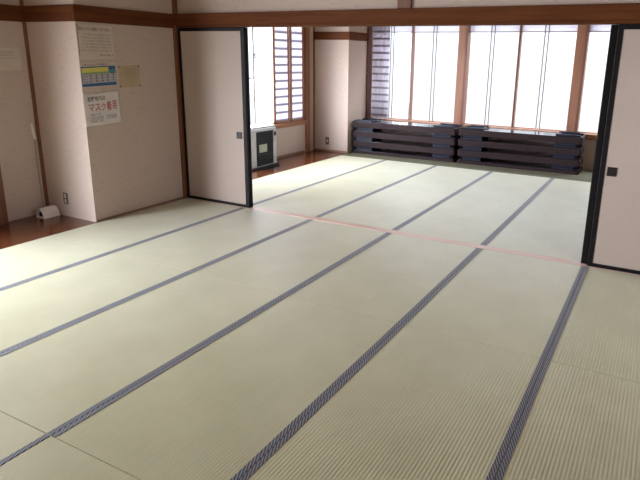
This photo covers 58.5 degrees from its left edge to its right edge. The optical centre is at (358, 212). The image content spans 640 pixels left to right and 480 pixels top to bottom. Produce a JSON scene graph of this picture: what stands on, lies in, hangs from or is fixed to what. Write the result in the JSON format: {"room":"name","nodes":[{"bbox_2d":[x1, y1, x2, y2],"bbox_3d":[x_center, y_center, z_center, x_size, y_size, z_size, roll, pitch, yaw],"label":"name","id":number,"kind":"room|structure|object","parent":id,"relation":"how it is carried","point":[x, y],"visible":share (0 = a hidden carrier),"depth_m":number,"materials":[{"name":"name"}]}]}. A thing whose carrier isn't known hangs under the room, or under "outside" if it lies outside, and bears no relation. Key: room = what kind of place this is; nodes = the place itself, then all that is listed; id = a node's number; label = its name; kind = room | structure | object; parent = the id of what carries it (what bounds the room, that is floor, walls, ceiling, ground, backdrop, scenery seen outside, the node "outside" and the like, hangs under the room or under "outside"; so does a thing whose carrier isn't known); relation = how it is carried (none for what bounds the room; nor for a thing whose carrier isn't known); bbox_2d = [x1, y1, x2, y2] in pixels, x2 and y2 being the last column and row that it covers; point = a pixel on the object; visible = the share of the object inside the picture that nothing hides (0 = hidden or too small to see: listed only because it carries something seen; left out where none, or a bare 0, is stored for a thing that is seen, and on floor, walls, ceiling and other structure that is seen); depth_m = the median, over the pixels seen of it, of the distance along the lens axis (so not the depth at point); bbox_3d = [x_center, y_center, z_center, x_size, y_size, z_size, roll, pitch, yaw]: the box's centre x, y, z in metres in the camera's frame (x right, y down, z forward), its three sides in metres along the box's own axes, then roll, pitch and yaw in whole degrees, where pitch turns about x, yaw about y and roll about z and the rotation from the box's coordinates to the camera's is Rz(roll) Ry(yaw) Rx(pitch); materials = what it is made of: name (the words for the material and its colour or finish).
{"room":"japanese tatami room","nodes":[
{"label":"japanese tatami room","id":0,"kind":"room"},
{"bbox_2d":[0,0,45,220],"bbox_3d":[-3.428,-1.101,5.575,0.120,2.640,0.455,9,17,27],"label":"wall","id":1,"kind":"structure","parent":0,"point":[18,163],"depth_m":5.64,"materials":[{"name":"beige paint"}]},
{"bbox_2d":[0,48,21,69],"bbox_3d":[-3.371,-1.463,5.434,0.003,0.210,0.308,9,17,27],"label":"notice","id":2,"kind":"object","parent":1,"relation":"attached to","point":[10,59],"visible":1,"depth_m":5.48,"materials":[{"name":"paper"}]},
{"bbox_2d":[0,4,23,21],"bbox_3d":[-3.353,-1.870,5.322,0.024,0.146,0.475,9,17,27],"label":"rail","id":3,"kind":"object","parent":1,"relation":"attached to","point":[7,12],"visible":1,"depth_m":5.41,"materials":[{"name":"brown wood"}]},
{"bbox_2d":[19,0,48,205],"bbox_3d":[-3.261,-1.206,5.707,0.026,2.500,0.027,9,17,27],"label":"batten","id":4,"kind":"object","parent":1,"relation":"attached to","point":[20,1],"visible":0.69,"depth_m":5.74,"materials":[{"name":"brown wood"}]},
{"bbox_2d":[29,123,43,206],"bbox_3d":[-3.302,-0.455,5.861,0.020,0.928,0.046,9,17,27],"label":"roller","id":5,"kind":"object","parent":1,"relation":"attached to","point":[30,124],"visible":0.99,"depth_m":5.79,"materials":[{"name":"white plastic"}]},
{"bbox_2d":[0,214,96,248],"bbox_3d":[-3.926,0.534,4.127,0.758,0.056,4.127,9,17,27],"label":"floor","id":6,"kind":"structure","parent":0,"point":[19,231],"depth_m":5.50,"materials":[{"name":"brown wood"}]},
{"bbox_2d":[36,205,59,218],"bbox_3d":[-3.204,-0.010,5.881,0.125,0.102,0.180,9,17,27],"label":"plastic box","id":7,"kind":"object","parent":6,"relation":"on","point":[50,211],"visible":1,"depth_m":5.84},
{"bbox_2d":[0,436,138,479],"bbox_3d":[-0.183,1.472,0.950,3.638,0.056,1.798,9,17,27],"label":"mat","id":8,"kind":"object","parent":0,"point":[51,458],"depth_m":2.34,"materials":[{"name":"beige wicker"}]},
{"bbox_2d":[23,0,182,222],"bbox_3d":[-2.699,-1.239,6.133,0.867,2.640,1.245,9,17,27],"label":"wall pier","id":9,"kind":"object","parent":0,"point":[133,163],"visible":0.56,"depth_m":5.80,"materials":[{"name":"beige paint"}]},
{"bbox_2d":[22,4,72,21],"bbox_3d":[-2.918,-1.868,5.347,0.723,0.146,0.024,9,17,27],"label":"rail","id":10,"kind":"object","parent":9,"relation":"attached to","point":[37,13],"visible":1,"depth_m":5.33,"materials":[{"name":"brown wood"}]},
{"bbox_2d":[63,192,68,203],"bbox_3d":[-3.012,-0.143,5.856,0.070,0.120,0.012,9,17,27],"label":"wall outlet","id":11,"kind":"object","parent":9,"relation":"attached to","point":[65,195],"visible":1,"depth_m":5.85,"materials":[{"name":"grey plastic"}]},
{"bbox_2d":[76,24,113,59],"bbox_3d":[-2.501,-1.617,5.433,0.004,0.321,0.387,9,17,27],"label":"notice","id":12,"kind":"object","parent":9,"relation":"attached to","point":[94,41],"visible":1,"depth_m":5.42,"materials":[{"name":"paper"}]},
{"bbox_2d":[79,63,116,87],"bbox_3d":[-2.508,-1.327,5.508,0.004,0.235,0.403,9,17,27],"label":"poster","id":13,"kind":"object","parent":9,"relation":"attached to","point":[92,74],"visible":1,"depth_m":5.50,"materials":[{"name":"paper"}]},
{"bbox_2d":[82,90,121,126],"bbox_3d":[-2.506,-1.024,5.596,0.013,0.333,0.422,9,17,27],"label":"sign","id":14,"kind":"object","parent":9,"relation":"attached to","point":[100,108],"visible":1,"depth_m":5.59,"materials":[{"name":"paper"}]},
{"bbox_2d":[71,4,173,27],"bbox_3d":[-2.307,-1.949,5.691,0.024,0.146,1.221,9,17,27],"label":"rail","id":15,"kind":"object","parent":9,"relation":"attached to","point":[81,13],"visible":1,"depth_m":5.61,"materials":[{"name":"brown wood"}]},
{"bbox_2d":[118,65,140,87],"bbox_3d":[-2.336,-1.392,5.819,0.010,0.222,0.267,9,17,27],"label":"notice","id":16,"kind":"object","parent":9,"relation":"attached to","point":[129,75],"visible":1,"depth_m":5.82,"materials":[{"name":"paper"}]},
{"bbox_2d":[96,197,183,221],"bbox_3d":[-2.346,-0.044,6.220,0.011,0.022,1.191,9,17,27],"label":"baseboard","id":17,"kind":"structure","parent":9,"relation":"attached to","point":[172,200],"depth_m":6.15,"materials":[{"name":"brown wood"}]},
{"bbox_2d":[172,0,187,197],"bbox_3d":[-2.003,-1.385,6.457,0.030,2.500,0.134,9,17,27],"label":"post","id":18,"kind":"object","parent":9,"relation":"attached to","point":[174,2],"visible":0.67,"depth_m":6.45,"materials":[{"name":"brown wood"}]},
{"bbox_2d":[276,27,312,156],"bbox_3d":[-1.764,-1.857,8.476,0.120,2.640,3.910,9,17,27],"label":"wall","id":19,"kind":"structure","parent":0,"point":[291,139],"depth_m":9.86,"materials":[{"name":"beige paint"}]},
{"bbox_2d":[249,27,306,128],"bbox_3d":[-1.676,-2.099,8.534,0.155,1.800,3.040,9,17,27],"label":"window","id":20,"kind":"structure","parent":19,"relation":"in","point":[288,44],"depth_m":9.39,"materials":[{"name":"brown wood"}]},
{"bbox_2d":[277,150,304,158],"bbox_3d":[-1.786,-0.698,8.644,0.012,0.035,3.500,9,17,27],"label":"baseboard","id":21,"kind":"structure","parent":19,"relation":"attached to","point":[303,151],"depth_m":9.77,"materials":[{"name":"brown wood"}]},
{"bbox_2d":[305,27,309,151],"bbox_3d":[-0.938,-2.307,9.924,0.150,2.500,0.120,9,17,27],"label":"post","id":22,"kind":"object","parent":19,"relation":"attached to","point":[307,126],"visible":0.3,"depth_m":9.94,"materials":[{"name":"brown wood"}]},
{"bbox_2d":[252,150,346,179],"bbox_3d":[-1.407,-0.643,8.643,0.698,0.056,3.830,9,17,27],"label":"floor","id":23,"kind":"structure","parent":0,"point":[301,159],"depth_m":9.28,"materials":[{"name":"brown wood"}]},
{"bbox_2d":[251,123,279,170],"bbox_3d":[-1.534,-1.000,8.648,0.330,0.623,0.672,9,17,27],"label":"heater","id":24,"kind":"object","parent":23,"relation":"on","point":[263,136],"visible":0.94,"depth_m":8.56,"materials":[{"name":"silver metal"}]},
{"bbox_2d":[258,152,272,164],"bbox_3d":[-1.404,-0.814,8.632,0.006,0.150,0.370,9,17,27],"label":"grille","id":25,"kind":"object","parent":24,"relation":"attached to","point":[264,158],"depth_m":8.63,"materials":[{"name":"black metal"}]},
{"bbox_2d":[315,27,367,152],"bbox_3d":[-0.319,-2.348,10.386,0.817,2.640,0.930,9,17,27],"label":"wall pier","id":26,"kind":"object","parent":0,"point":[340,65],"visible":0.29,"depth_m":10.01,"materials":[{"name":"beige paint"}]},
{"bbox_2d":[313,27,314,149],"bbox_3d":[-0.787,-2.348,10.086,0.020,2.500,0.022,9,17,27],"label":"batten","id":27,"kind":"object","parent":26,"relation":"attached to","point":[313,27],"visible":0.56,"depth_m":10.13,"materials":[{"name":"brown wood"}]},
{"bbox_2d":[325,137,328,144],"bbox_3d":[-0.562,-1.288,10.245,0.075,0.135,0.012,9,17,27],"label":"wall outlet","id":28,"kind":"object","parent":26,"relation":"attached to","point":[326,138],"visible":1,"depth_m":10.24,"materials":[{"name":"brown plastic"}]},
{"bbox_2d":[315,148,346,152],"bbox_3d":[-0.509,-1.113,10.262,0.697,0.035,0.012,9,17,27],"label":"baseboard","id":29,"kind":"object","parent":26,"relation":"attached to","point":[315,148],"visible":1,"depth_m":10.25,"materials":[{"name":"brown wood"}]},
{"bbox_2d":[313,32,349,39],"bbox_3d":[-0.464,-3.019,9.733,0.720,0.132,0.022,9,17,27],"label":"rail","id":30,"kind":"object","parent":26,"relation":"attached to","point":[317,35],"visible":1,"depth_m":9.72,"materials":[{"name":"brown wood"}]},
{"bbox_2d":[177,0,639,13],"bbox_3d":[0.798,-1.938,4.794,6.313,0.454,0.045,9,17,27],"label":"wall","id":31,"kind":"structure","parent":0,"point":[183,6],"depth_m":5.33,"materials":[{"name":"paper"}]},
{"bbox_2d":[397,0,411,8],"bbox_3d":[0.424,-2.007,4.981,0.130,0.434,0.096,9,17,27],"label":"post","id":32,"kind":"object","parent":31,"relation":"attached to","point":[400,3],"visible":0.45,"depth_m":4.99,"materials":[{"name":"brown wood"}]},
{"bbox_2d":[173,3,639,27],"bbox_3d":[0.785,-1.667,4.852,6.313,0.141,0.128,9,17,27],"label":"beam","id":33,"kind":"structure","parent":31,"relation":"attached to","point":[618,13],"depth_m":4.88,"materials":[{"name":"brown wood"}]},
{"bbox_2d":[381,129,595,169],"bbox_3d":[3.014,-1.941,9.132,6.300,2.640,0.120,9,17,27],"label":"wall","id":34,"kind":"structure","parent":0,"point":[588,154],"depth_m":9.03,"materials":[{"name":"beige paper"}]},
{"bbox_2d":[350,26,458,122],"bbox_3d":[0.784,-2.374,9.772,1.673,1.825,0.930,9,17,27],"label":"window","id":35,"kind":"structure","parent":34,"relation":"attached to","point":[381,34],"depth_m":10.27,"materials":[{"name":"brown wood"}]},
{"bbox_2d":[371,26,390,118],"bbox_3d":[0.404,-2.561,10.373,0.345,1.665,0.036,9,17,27],"label":"blind","id":36,"kind":"object","parent":35,"relation":"attached to","point":[381,34],"depth_m":10.37,"materials":[{"name":"fabric"}]},
{"bbox_2d":[392,26,411,31],"bbox_3d":[0.763,-3.268,10.010,0.407,0.185,0.004,9,17,27],"label":"raised blind","id":37,"kind":"object","parent":35,"relation":"attached to","point":[394,28],"depth_m":10.02,"materials":[{"name":"fabric"}]},
{"bbox_2d":[415,26,458,31],"bbox_3d":[1.349,-3.175,9.711,0.837,0.185,0.004,9,17,27],"label":"raised blind","id":38,"kind":"object","parent":35,"relation":"attached to","point":[417,28],"depth_m":9.71,"materials":[{"name":"fabric"}]},
{"bbox_2d":[453,26,466,124],"bbox_3d":[1.753,-2.334,9.695,0.128,1.825,0.170,9,17,27],"label":"post","id":39,"kind":"object","parent":34,"relation":"attached to","point":[462,29],"visible":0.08,"depth_m":9.62,"materials":[{"name":"brown wood"}]},
{"bbox_2d":[379,118,596,139],"bbox_3d":[2.754,-1.333,9.411,5.760,0.081,0.160,9,17,27],"label":"sill","id":40,"kind":"structure","parent":34,"relation":"attached to","point":[589,136],"depth_m":9.51,"materials":[{"name":"brown wood"}]},
{"bbox_2d":[460,25,577,130],"bbox_3d":[2.570,-2.245,9.256,1.740,1.735,0.161,9,17,27],"label":"window","id":41,"kind":"structure","parent":34,"relation":"attached to","point":[498,28],"depth_m":9.29,"materials":[{"name":"brown wood"}]},
{"bbox_2d":[470,25,519,31],"bbox_3d":[2.220,-3.038,9.268,0.818,0.185,0.004,9,17,27],"label":"raised blind","id":42,"kind":"object","parent":41,"relation":"attached to","point":[498,28],"depth_m":9.26,"materials":[{"name":"fabric"}]},
{"bbox_2d":[523,25,577,30],"bbox_3d":[2.989,-2.916,8.876,0.840,0.185,0.004,9,17,27],"label":"raised blind","id":43,"kind":"object","parent":41,"relation":"attached to","point":[525,27],"depth_m":8.87,"materials":[{"name":"fabric"}]},
{"bbox_2d":[566,25,586,131],"bbox_3d":[3.397,-2.074,8.857,0.131,1.825,0.170,9,17,27],"label":"post","id":44,"kind":"object","parent":34,"relation":"attached to","point":[581,31],"visible":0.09,"depth_m":8.78,"materials":[{"name":"brown wood"}]},
{"bbox_2d":[574,25,610,133],"bbox_3d":[4.377,-1.959,8.336,2.105,1.735,0.161,9,17,27],"label":"window","id":45,"kind":"structure","parent":34,"relation":"attached to","point":[590,28],"depth_m":8.70,"materials":[{"name":"brown wood"}]},
{"bbox_2d":[590,25,610,30],"bbox_3d":[3.950,-2.764,8.387,1.008,0.185,0.004,9,17,27],"label":"raised blind","id":46,"kind":"object","parent":45,"relation":"attached to","point":[592,27],"depth_m":8.56,"materials":[{"name":"fabric"}]},
{"bbox_3d":[0.243,0.361,5.338,7.340,0.082,10.392,9,17,27],"label":"floor","id":47,"kind":"structure","parent":0,"visible":0},
{"bbox_2d":[0,411,49,465],"bbox_3d":[-2.187,1.154,1.969,0.898,0.057,1.794,9,17,27],"label":"mat","id":48,"kind":"object","parent":47,"relation":"on","point":[16,437],"visible":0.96,"depth_m":2.51,"materials":[{"name":"wicker"}]},
{"bbox_2d":[0,236,109,288],"bbox_3d":[-2.911,0.505,4.306,0.858,0.057,1.794,9,17,27],"label":"mat","id":49,"kind":"object","parent":47,"relation":"on","point":[19,263],"visible":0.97,"depth_m":4.71,"materials":[{"name":"wicker"}]},
{"bbox_2d":[0,252,190,353],"bbox_3d":[-2.135,0.627,3.911,0.898,0.057,1.794,9,17,27],"label":"mat","id":50,"kind":"object","parent":47,"relation":"on","point":[31,309],"visible":0.97,"depth_m":4.03,"materials":[{"name":"wicker"}]},
{"bbox_2d":[0,272,284,435],"bbox_3d":[-1.341,0.753,3.506,0.898,0.057,1.794,9,17,27],"label":"mat","id":51,"kind":"object","parent":47,"relation":"on","point":[50,381],"visible":0.97,"depth_m":3.30,"materials":[{"name":"wicker"}]},
{"bbox_2d":[49,198,241,251],"bbox_3d":[-2.077,0.109,5.823,0.858,0.057,1.746,9,17,27],"label":"mat","id":52,"kind":"object","parent":47,"relation":"on","point":[120,232],"visible":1,"depth_m":5.66,"materials":[{"name":"wicker"}]},
{"bbox_2d":[113,208,310,270],"bbox_3d":[-1.300,0.232,5.427,0.898,0.057,1.746,9,17,27],"label":"mat","id":53,"kind":"object","parent":47,"relation":"on","point":[193,247],"visible":0.97,"depth_m":5.26,"materials":[{"name":"wicker"}]},
{"bbox_2d":[52,295,399,479],"bbox_3d":[-0.546,0.879,3.102,0.898,0.057,1.794,9,17,27],"label":"mat","id":54,"kind":"object","parent":47,"relation":"on","point":[212,413],"visible":0.99,"depth_m":2.84,"materials":[{"name":"wicker"}]},
{"bbox_2d":[191,219,387,294],"bbox_3d":[-0.506,0.357,5.023,0.898,0.057,1.746,9,17,27],"label":"mat","id":55,"kind":"object","parent":47,"relation":"on","point":[281,263],"visible":0.98,"depth_m":4.85,"materials":[{"name":"wicker"}]},
{"bbox_2d":[252,172,329,203],"bbox_3d":[-1.195,-0.309,7.425,0.858,0.057,1.794,9,17,27],"label":"mat","id":56,"kind":"object","parent":47,"relation":"on","point":[277,184],"visible":0.52,"depth_m":7.59,"materials":[{"name":"wicker"}]},
{"bbox_2d":[253,178,387,216],"bbox_3d":[-0.418,-0.186,7.030,0.898,0.057,1.794,9,17,27],"label":"mat","id":57,"kind":"object","parent":47,"relation":"on","point":[318,199],"visible":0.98,"depth_m":6.89,"materials":[{"name":"wicker"}]},
{"bbox_2d":[282,155,383,177],"bbox_3d":[-0.349,-0.711,8.962,0.858,0.057,1.794,9,17,27],"label":"mat","id":58,"kind":"object","parent":47,"relation":"on","point":[338,165],"visible":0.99,"depth_m":8.85,"materials":[{"name":"wicker"}]},
{"bbox_2d":[286,233,478,323],"bbox_3d":[0.288,0.483,4.619,0.898,0.057,1.746,9,17,27],"label":"mat","id":59,"kind":"object","parent":47,"relation":"on","point":[388,279],"visible":0.98,"depth_m":4.43,"materials":[{"name":"wicker"}]},
{"bbox_2d":[331,160,435,185],"bbox_3d":[0.428,-0.588,8.567,0.898,0.057,1.794,9,17,27],"label":"mat","id":60,"kind":"object","parent":47,"relation":"on","point":[386,172],"visible":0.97,"depth_m":8.45,"materials":[{"name":"wicker"}]},
{"bbox_2d":[318,186,452,229],"bbox_3d":[0.376,-0.061,6.625,0.898,0.057,1.794,9,17,27],"label":"mat","id":61,"kind":"object","parent":47,"relation":"on","point":[389,207],"visible":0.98,"depth_m":6.49,"materials":[{"name":"wicker"}]},
{"bbox_2d":[239,324,544,479],"bbox_3d":[0.248,1.004,2.698,0.898,0.057,1.794,9,17,27],"label":"mat","id":62,"kind":"object","parent":47,"relation":"on","point":[422,404],"visible":0.98,"depth_m":2.71,"materials":[{"name":"wicker"}]},
{"bbox_2d":[343,152,445,165],"bbox_3d":[0.726,-0.957,9.951,1.798,0.055,1.004,9,17,27],"label":"mat","id":63,"kind":"object","parent":47,"relation":"on","point":[400,159],"visible":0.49,"depth_m":9.64,"materials":[{"name":"beige wicker"}]},
{"bbox_2d":[352,148,460,161],"bbox_3d":[0.823,-1.038,9.984,1.900,0.084,0.450,8,17,25],"label":"folding table","id":64,"kind":"object","parent":63,"relation":"on","point":[375,151],"visible":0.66,"depth_m":9.87,"materials":[{"name":"black paint"}]},
{"bbox_2d":[352,143,457,156],"bbox_3d":[0.826,-1.122,9.966,1.900,0.084,0.450,8,17,25],"label":"folding table","id":65,"kind":"object","parent":64,"relation":"on","point":[363,146],"visible":0.59,"depth_m":9.71,"materials":[{"name":"black paint"}]},
{"bbox_2d":[352,138,461,151],"bbox_3d":[0.825,-1.202,9.944,1.900,0.084,0.450,8,17,25],"label":"folding table","id":66,"kind":"object","parent":65,"relation":"on","point":[380,142],"visible":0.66,"depth_m":9.81,"materials":[{"name":"black paint"}]},
{"bbox_2d":[352,134,457,146],"bbox_3d":[0.827,-1.282,9.910,1.900,0.084,0.450,8,17,25],"label":"folding table","id":67,"kind":"object","parent":66,"relation":"on","point":[358,136],"visible":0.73,"depth_m":9.67,"materials":[{"name":"black paint"}]},
{"bbox_2d":[352,129,462,141],"bbox_3d":[0.827,-1.362,9.888,1.900,0.084,0.450,8,17,25],"label":"folding table","id":68,"kind":"object","parent":67,"relation":"on","point":[376,132],"visible":0.75,"depth_m":9.75,"materials":[{"name":"black paint"}]},
{"bbox_2d":[353,124,458,135],"bbox_3d":[0.835,-1.446,9.872,1.900,0.084,0.450,8,17,25],"label":"folding table","id":69,"kind":"object","parent":68,"relation":"on","point":[365,127],"visible":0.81,"depth_m":9.62,"materials":[{"name":"black paint"}]},
{"bbox_2d":[352,118,462,131],"bbox_3d":[0.827,-1.526,9.847,1.900,0.084,0.450,8,17,25],"label":"folding table","id":70,"kind":"object","parent":69,"relation":"on","point":[450,127],"visible":0.98,"depth_m":9.71,"materials":[{"name":"black paint"}]},
{"bbox_2d":[189,198,639,275],"bbox_3d":[0.759,0.281,5.391,6.300,0.060,0.096,9,17,27],"label":"threshold","id":71,"kind":"object","parent":47,"relation":"on","point":[544,257],"visible":0.42,"depth_m":5.40,"materials":[{"name":"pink wood"}]},
{"bbox_2d":[177,27,250,207],"bbox_3d":[-1.595,-1.040,6.309,0.920,1.918,0.029,9,17,27],"label":"door","id":72,"kind":"structure","parent":71,"relation":"on","point":[213,71],"depth_m":6.28,"materials":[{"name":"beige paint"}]},
{"bbox_2d":[245,28,252,206],"bbox_3d":[-1.565,-1.048,6.342,0.893,1.918,0.028,9,17,27],"label":"door","id":73,"kind":"structure","parent":71,"relation":"on","point":[246,29],"depth_m":6.12,"materials":[{"name":"black paint"}]},
{"bbox_2d":[581,25,618,263],"bbox_3d":[2.319,-0.434,4.365,0.944,1.918,0.028,9,17,27],"label":"door","id":74,"kind":"structure","parent":71,"relation":"on","point":[614,28],"depth_m":4.53,"materials":[{"name":"black paint"}]},
{"bbox_2d":[587,24,639,274],"bbox_3d":[2.349,-0.416,4.301,0.948,1.918,0.029,9,17,27],"label":"door","id":75,"kind":"structure","parent":71,"relation":"on","point":[615,234],"depth_m":4.47,"materials":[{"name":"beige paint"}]},
{"bbox_2d":[390,165,491,194],"bbox_3d":[1.222,-0.462,8.163,0.898,0.057,1.794,9,17,27],"label":"mat","id":76,"kind":"object","parent":47,"relation":"on","point":[438,179],"visible":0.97,"depth_m":8.04,"materials":[{"name":"wicker"}]},
{"bbox_2d":[395,195,524,244],"bbox_3d":[1.170,0.065,6.221,0.898,0.057,1.794,9,17,27],"label":"mat","id":77,"kind":"object","parent":47,"relation":"on","point":[473,220],"visible":0.97,"depth_m":6.07,"materials":[{"name":"wicker"}]},
{"bbox_2d":[402,248,584,359],"bbox_3d":[1.083,0.609,4.215,0.898,0.057,1.746,9,17,27],"label":"mat","id":78,"kind":"object","parent":47,"relation":"on","point":[506,301],"visible":0.99,"depth_m":4.00,"materials":[{"name":"wicker"}]},
{"bbox_2d":[440,157,560,178],"bbox_3d":[2.315,-0.706,9.143,1.798,0.055,1.004,9,17,27],"label":"mat","id":79,"kind":"object","parent":47,"relation":"on","point":[447,164],"visible":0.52,"depth_m":8.87,"materials":[{"name":"beige wicker"}]},
{"bbox_2d":[457,158,581,174],"bbox_3d":[2.564,-0.782,9.170,1.900,0.084,0.450,9,17,25],"label":"folding table","id":80,"kind":"object","parent":79,"relation":"on","point":[484,161],"visible":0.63,"depth_m":9.06,"materials":[{"name":"black paint"}]},
{"bbox_2d":[458,153,582,167],"bbox_3d":[2.570,-0.866,9.153,1.900,0.084,0.450,9,17,25],"label":"folding table","id":81,"kind":"object","parent":80,"relation":"on","point":[463,155],"visible":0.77,"depth_m":8.90,"materials":[{"name":"black paint"}]},
{"bbox_2d":[458,147,582,163],"bbox_3d":[2.570,-0.946,9.129,1.900,0.084,0.450,8,17,25],"label":"folding table","id":82,"kind":"object","parent":81,"relation":"on","point":[484,151],"visible":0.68,"depth_m":9.00,"materials":[{"name":"black paint"}]},
{"bbox_2d":[458,142,583,156],"bbox_3d":[2.572,-1.030,9.110,1.900,0.084,0.450,8,17,25],"label":"folding table","id":83,"kind":"object","parent":82,"relation":"on","point":[464,145],"visible":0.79,"depth_m":8.86,"materials":[{"name":"black paint"}]},
{"bbox_2d":[458,137,583,152],"bbox_3d":[2.570,-1.108,9.080,1.900,0.084,0.450,9,17,25],"label":"folding table","id":84,"kind":"object","parent":83,"relation":"on","point":[485,141],"visible":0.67,"depth_m":8.96,"materials":[{"name":"black paint"}]},
{"bbox_2d":[459,132,584,145],"bbox_3d":[2.573,-1.192,9.065,1.900,0.084,0.450,9,17,25],"label":"folding table","id":85,"kind":"object","parent":84,"relation":"on","point":[464,134],"visible":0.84,"depth_m":8.81,"materials":[{"name":"black paint"}]},
{"bbox_2d":[459,125,585,140],"bbox_3d":[2.576,-1.272,9.039,1.900,0.084,0.450,9,17,25],"label":"folding table","id":86,"kind":"object","parent":85,"relation":"on","point":[562,135],"visible":1,"depth_m":8.90,"materials":[{"name":"black paint"}]},
{"bbox_2d":[454,172,551,203],"bbox_3d":[2.016,-0.336,7.758,0.898,0.057,1.794,9,17,27],"label":"mat","id":87,"kind":"object","parent":47,"relation":"on","point":[515,188],"visible":0.96,"depth_m":7.62,"materials":[{"name":"fabric"}]},
{"bbox_2d":[484,204,586,261],"bbox_3d":[1.964,0.190,5.817,0.898,0.057,1.794,9,17,27],"label":"mat","id":88,"kind":"object","parent":47,"relation":"on","point":[547,231],"visible":0.87,"depth_m":5.65,"materials":[{"name":"wicker"}]},
{"bbox_2d":[526,178,590,211],"bbox_3d":[2.810,-0.211,7.354,0.898,0.057,1.794,9,17,27],"label":"mat","id":89,"kind":"object","parent":47,"relation":"on","point":[557,193],"visible":0.64,"depth_m":7.24,"materials":[{"name":"fabric"}]},
{"bbox_2d":[494,360,639,479],"bbox_3d":[1.042,1.130,2.293,0.898,0.057,1.794,9,17,27],"label":"mat","id":90,"kind":"object","parent":47,"relation":"on","point":[575,423],"visible":1,"depth_m":2.64,"materials":[{"name":"wicker"}]},
{"bbox_2d":[556,169,592,181],"bbox_3d":[3.903,-0.455,8.334,1.798,0.055,1.004,9,17,27],"label":"mat","id":91,"kind":"object","parent":47,"relation":"on","point":[584,175],"visible":0.31,"depth_m":8.46,"materials":[{"name":"beige wicker"}]},
{"bbox_2d":[546,266,639,382],"bbox_3d":[1.877,0.734,3.810,0.898,0.057,1.746,9,17,27],"label":"mat","id":92,"kind":"object","parent":47,"relation":"on","point":[599,329],"visible":0.98,"depth_m":3.66,"materials":[{"name":"wicker"}]},
{"bbox_3d":[-4.397,-0.642,3.813,0.120,2.640,3.672,9,17,27],"label":"wall window","id":93,"kind":"structure","parent":0,"visible":0},
{"bbox_2d":[0,166,8,224],"bbox_3d":[-3.539,-1.101,5.300,0.170,2.500,0.120,9,17,27],"label":"post","id":94,"kind":"object","parent":93,"relation":"attached to","point":[3,209],"visible":1,"depth_m":5.56,"materials":[{"name":"brown wood"}]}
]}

